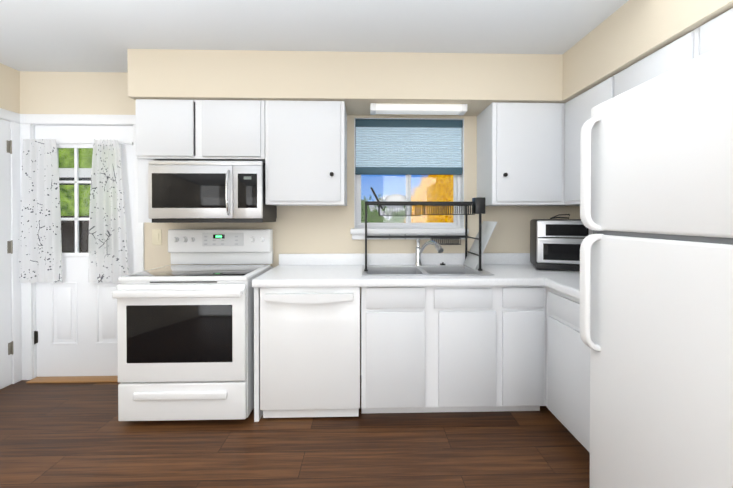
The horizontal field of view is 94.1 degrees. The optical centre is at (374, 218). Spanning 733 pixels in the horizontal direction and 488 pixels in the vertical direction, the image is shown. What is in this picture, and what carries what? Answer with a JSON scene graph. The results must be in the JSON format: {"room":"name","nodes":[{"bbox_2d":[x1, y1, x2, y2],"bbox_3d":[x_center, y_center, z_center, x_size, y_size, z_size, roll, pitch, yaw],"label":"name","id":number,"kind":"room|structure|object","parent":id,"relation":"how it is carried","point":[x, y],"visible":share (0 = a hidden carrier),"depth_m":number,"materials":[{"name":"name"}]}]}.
{"room":"kitchen","nodes":[
{"label":"kitchen","id":0,"kind":"room"},
{"bbox_2d":[0,63,19,387],"bbox_3d":[-2.732,0.071,0.115,0.150,2.370,5.020,0,0,-2],"label":"wall","id":1,"kind":"structure","parent":0,"point":[9,88],"depth_m":2.54,"materials":[{"name":"beige paint"}]},
{"bbox_2d":[0,119,12,388],"bbox_3d":[-2.701,0.257,2.167,0.017,1.957,0.767,0,0,-2],"label":"closet door","id":2,"kind":"structure","parent":1,"relation":"in","point":[6,341],"depth_m":2.51,"materials":[{"name":"white wood"}]},
{"bbox_2d":[0,375,589,487],"bbox_3d":[-0.463,1.305,0.184,4.688,0.100,5.320,0,0,-2],"label":"floor","id":3,"kind":"structure","parent":0,"point":[66,435],"depth_m":1.84,"materials":[{"name":"brown wood"}]},
{"bbox_2d":[112,229,272,420],"bbox_3d":[-1.160,0.661,2.316,0.764,1.160,0.671,0,0,-2],"label":"range","id":4,"kind":"object","parent":3,"relation":"on","point":[185,342],"visible":1,"depth_m":2.04,"materials":[{"name":"white metal"}]},
{"bbox_2d":[254,288,262,421],"bbox_3d":[-0.732,0.823,2.384,0.028,0.834,0.594,0,0,-2],"label":"cabinet end panel","id":5,"kind":"object","parent":3,"relation":"on","point":[258,413],"visible":0.21,"depth_m":2.09,"materials":[{"name":"white wood"}]},
{"bbox_2d":[260,287,359,417],"bbox_3d":[-0.402,0.819,2.362,0.610,0.820,0.642,0,0,-2],"label":"dishwasher","id":6,"kind":"object","parent":3,"relation":"on","point":[309,351],"visible":0.94,"depth_m":2.08,"materials":[{"name":"white metal"}]},
{"bbox_2d":[361,286,545,412],"bbox_3d":[0.486,0.823,2.408,1.152,0.834,0.612,0,0,-2],"label":"base cabinet","id":7,"kind":"object","parent":3,"relation":"on","point":[455,349],"visible":1,"depth_m":2.10,"materials":[{"name":"white wood"}]},
{"bbox_2d":[252,253,539,287],"bbox_3d":[0.461,0.344,2.391,2.417,0.137,0.637,0,0,-2],"label":"countertop","id":8,"kind":"structure","parent":7,"relation":"on","point":[345,270],"depth_m":2.32,"materials":[{"name":"laminate"}]},
{"bbox_2d":[364,187,484,270],"bbox_3d":[0.333,0.070,2.480,0.817,0.584,0.384,0,0,-2],"label":"dish rack","id":9,"kind":"object","parent":8,"relation":"on","point":[477,204],"visible":1,"depth_m":2.34,"materials":[{"name":"black metal"}]},
{"bbox_2d":[362,264,493,275],"bbox_3d":[0.339,0.451,2.420,0.856,0.187,0.460,0,0,-2],"label":"double-bowl sink","id":10,"kind":"object","parent":8,"relation":"in","point":[414,270],"visible":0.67,"depth_m":2.56,"materials":[{"name":"silver metal"}]},
{"bbox_2d":[414,239,442,265],"bbox_3d":[0.385,0.254,2.494,0.060,0.202,0.320,0,0,-27],"label":"faucet","id":11,"kind":"object","parent":8,"relation":"on","point":[419,250],"visible":1,"depth_m":2.58,"materials":[{"name":"silver metal"}]},
{"bbox_2d":[464,221,496,269],"bbox_3d":[0.772,0.186,2.515,0.162,0.336,0.270,0,0,-2],"label":"cutting board","id":12,"kind":"object","parent":8,"relation":"on","point":[472,260],"visible":1,"depth_m":2.49,"materials":[{"name":"white plastic"}]},
{"bbox_2d":[530,214,592,270],"bbox_3d":[1.356,0.163,2.500,0.360,0.399,0.312,0,0,16],"label":"fryer toaster oven","id":13,"kind":"object","parent":8,"relation":"on","point":[555,244],"visible":0.75,"depth_m":2.38,"materials":[{"name":"silver metal"}]},
{"bbox_2d":[516,253,529,256],"bbox_3d":[1.345,0.339,2.441,0.647,0.129,0.390,0,0,-2],"label":"countertop","id":14,"kind":"structure","parent":7,"relation":"on","point":[517,254],"depth_m":2.71,"materials":[{"name":"laminate"}]},
{"bbox_2d":[546,287,589,452],"bbox_3d":[1.375,0.828,1.753,0.622,0.834,0.675,0,0,-2],"label":"base cabinet","id":15,"kind":"object","parent":3,"relation":"on","point":[567,377],"visible":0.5,"depth_m":1.85,"materials":[{"name":"white wood"}]},
{"bbox_2d":[540,270,579,299],"bbox_3d":[1.363,0.348,1.751,0.647,0.137,0.690,0,0,-2],"label":"countertop","id":16,"kind":"structure","parent":15,"relation":"on","point":[565,282],"depth_m":2.04,"materials":[{"name":"laminate"}]},
{"bbox_2d":[580,40,732,487],"bbox_3d":[1.247,0.402,1.014,0.854,1.696,0.761,0,0,-2],"label":"refrigerator","id":17,"kind":"object","parent":3,"relation":"on","point":[656,247],"visible":1,"depth_m":1.04,"materials":[{"name":"white metal"}]},
{"bbox_2d":[20,71,580,378],"bbox_3d":[-0.532,0.053,2.760,4.688,2.370,0.150,0,0,-2],"label":"wall","id":18,"kind":"structure","parent":0,"point":[311,229],"depth_m":2.69,"materials":[{"name":"beige paint"}]},
{"bbox_2d":[26,376,117,382],"bbox_3d":[-2.245,1.233,2.621,0.760,0.012,0.088,0,0,-2],"label":"trim","id":19,"kind":"structure","parent":18,"relation":"attached to","point":[73,379],"depth_m":2.61,"materials":[{"name":"brown wood"}]},
{"bbox_2d":[0,108,143,383],"bbox_3d":[-2.245,0.221,2.254,0.934,2.040,1.072,0,0,-2],"label":"door frame","id":20,"kind":"structure","parent":18,"relation":"attached to","point":[28,122],"depth_m":2.61,"materials":[{"name":"white wood"}]},
{"bbox_2d":[34,125,133,376],"bbox_3d":[-2.250,0.254,2.673,0.771,1.957,0.064,0,0,-2],"label":"entry door","id":21,"kind":"structure","parent":18,"relation":"in","point":[75,333],"depth_m":2.66,"materials":[{"name":"white wood"}]},
{"bbox_2d":[56,142,132,144],"bbox_3d":[-2.248,-0.583,2.636,0.761,0.020,0.035,0,0,-2],"label":"curtain rod","id":22,"kind":"object","parent":21,"relation":"attached to","point":[131,143],"visible":0.33,"depth_m":2.62,"materials":[{"name":"white metal"}]},
{"bbox_2d":[18,139,62,282],"bbox_3d":[-2.542,-0.059,2.586,0.345,1.087,0.040,0,0,-2],"label":"curtain","id":23,"kind":"object","parent":22,"relation":"hanging from","point":[40,250],"visible":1,"depth_m":2.58,"materials":[{"name":"white fabric"}]},
{"bbox_2d":[88,139,128,282],"bbox_3d":[-2.027,-0.060,2.599,0.330,1.087,0.043,0,0,-2],"label":"curtain","id":24,"kind":"object","parent":22,"relation":"hanging from","point":[107,254],"visible":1,"depth_m":2.60,"materials":[{"name":"white fabric"}]},
{"bbox_2d":[152,229,161,244],"bbox_3d":[-1.693,0.143,2.648,0.072,0.122,0.010,0,0,-2],"label":"rocker light switch","id":25,"kind":"object","parent":18,"relation":"attached to","point":[156,236],"visible":1,"depth_m":2.65,"materials":[{"name":"beige plastic"}]},
{"bbox_2d":[135,99,266,162],"bbox_3d":[-1.190,-0.610,2.483,0.863,0.403,0.356,0,0,-2],"label":"upper cabinet","id":26,"kind":"object","parent":18,"relation":"attached to","point":[166,129],"depth_m":2.31,"materials":[{"name":"white wood"}]},
{"bbox_2d":[148,161,276,222],"bbox_3d":[-1.136,-0.182,2.444,0.748,0.414,0.440,0,0,-2],"label":"over-the-range microwave","id":27,"kind":"object","parent":26,"relation":"attached to","point":[206,191],"visible":1,"depth_m":2.28,"materials":[{"name":"grey metal"}]},
{"bbox_2d":[263,100,346,205],"bbox_3d":[-0.484,-0.455,2.502,0.541,0.713,0.356,0,0,-2],"label":"upper cabinet","id":28,"kind":"object","parent":18,"relation":"attached to","point":[298,149],"depth_m":2.33,"materials":[{"name":"white wood"}]},
{"bbox_2d":[354,118,463,227],"bbox_3d":[0.273,-0.360,2.778,0.872,0.875,0.150,0,0,-2],"label":"window","id":29,"kind":"structure","parent":18,"relation":"in","point":[458,191],"depth_m":2.78,"materials":[{"name":"white"}]},
{"bbox_2d":[355,119,462,174],"bbox_3d":[0.274,-0.573,2.736,0.856,0.435,0.045,0,0,-2],"label":"window shade","id":30,"kind":"object","parent":29,"relation":"attached to","point":[404,147],"visible":0.98,"depth_m":2.73,"materials":[{"name":"blue fabric"}]},
{"bbox_2d":[350,228,468,239],"bbox_3d":[0.274,0.120,2.724,0.932,0.087,0.105,0,0,-2],"label":"window sill","id":31,"kind":"structure","parent":18,"relation":"attached to","point":[358,233],"depth_m":2.68,"materials":[{"name":"white wood"}]},
{"bbox_2d":[477,102,564,205],"bbox_3d":[1.072,-0.456,2.544,0.514,0.714,0.356,0,0,-2],"label":"upper cabinet","id":32,"kind":"object","parent":18,"relation":"attached to","point":[528,154],"depth_m":2.37,"materials":[{"name":"white wood"}]},
{"bbox_2d":[0,0,628,72],"bbox_3d":[-0.463,-1.165,0.167,4.688,0.100,5.320,0,0,-2],"label":"ceiling","id":33,"kind":"structure","parent":0,"point":[70,35],"depth_m":2.01,"materials":[{"name":"white paint"}]},
{"bbox_2d":[127,0,732,115],"bbox_3d":[0.049,-0.963,1.033,3.317,0.316,3.320,0,0,-2],"label":"soffit bulkhead","id":34,"kind":"object","parent":33,"relation":"attached to","point":[627,34],"visible":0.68,"depth_m":2.30,"materials":[{"name":"beige paint"}]},
{"bbox_2d":[370,103,466,114],"bbox_3d":[0.311,-0.786,2.451,0.686,0.053,0.108,0,0,-2],"label":"light fixture","id":35,"kind":"object","parent":34,"relation":"attached to","point":[424,109],"visible":1,"depth_m":2.41,"materials":[{"name":"white plastic"}]},
{"bbox_3d":[1.805,0.070,0.236,0.150,2.370,5.020,0,0,-2],"label":"wall","id":36,"kind":"structure","parent":0,"visible":0},
{"bbox_2d":[561,31,692,205],"bbox_3d":[1.505,-0.452,1.917,0.356,0.714,0.964,0,0,-2],"label":"upper cabinet","id":37,"kind":"object","parent":36,"relation":"attached to","point":[577,110],"depth_m":2.00,"materials":[{"name":"white wood"}]},
{"bbox_2d":[693,8,732,58],"bbox_3d":[1.533,-0.646,0.874,0.356,0.313,1.120,0,0,-2],"label":"upper cabinet","id":38,"kind":"object","parent":36,"relation":"attached to","point":[717,32],"depth_m":1.35,"materials":[{"name":"white wood"}]},
{"label":"outside","id":39,"kind":"structure","parent":0,"visible":0},
{"bbox_2d":[59,148,92,252],"bbox_3d":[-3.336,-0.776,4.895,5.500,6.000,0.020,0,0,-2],"label":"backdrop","id":40,"kind":"structure","parent":39,"point":[83,166],"depth_m":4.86,"materials":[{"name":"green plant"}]},
{"bbox_2d":[361,175,453,222],"bbox_3d":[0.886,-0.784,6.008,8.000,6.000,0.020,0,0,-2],"label":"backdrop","id":41,"kind":"structure","parent":39,"point":[438,193],"depth_m":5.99,"materials":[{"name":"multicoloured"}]}
]}

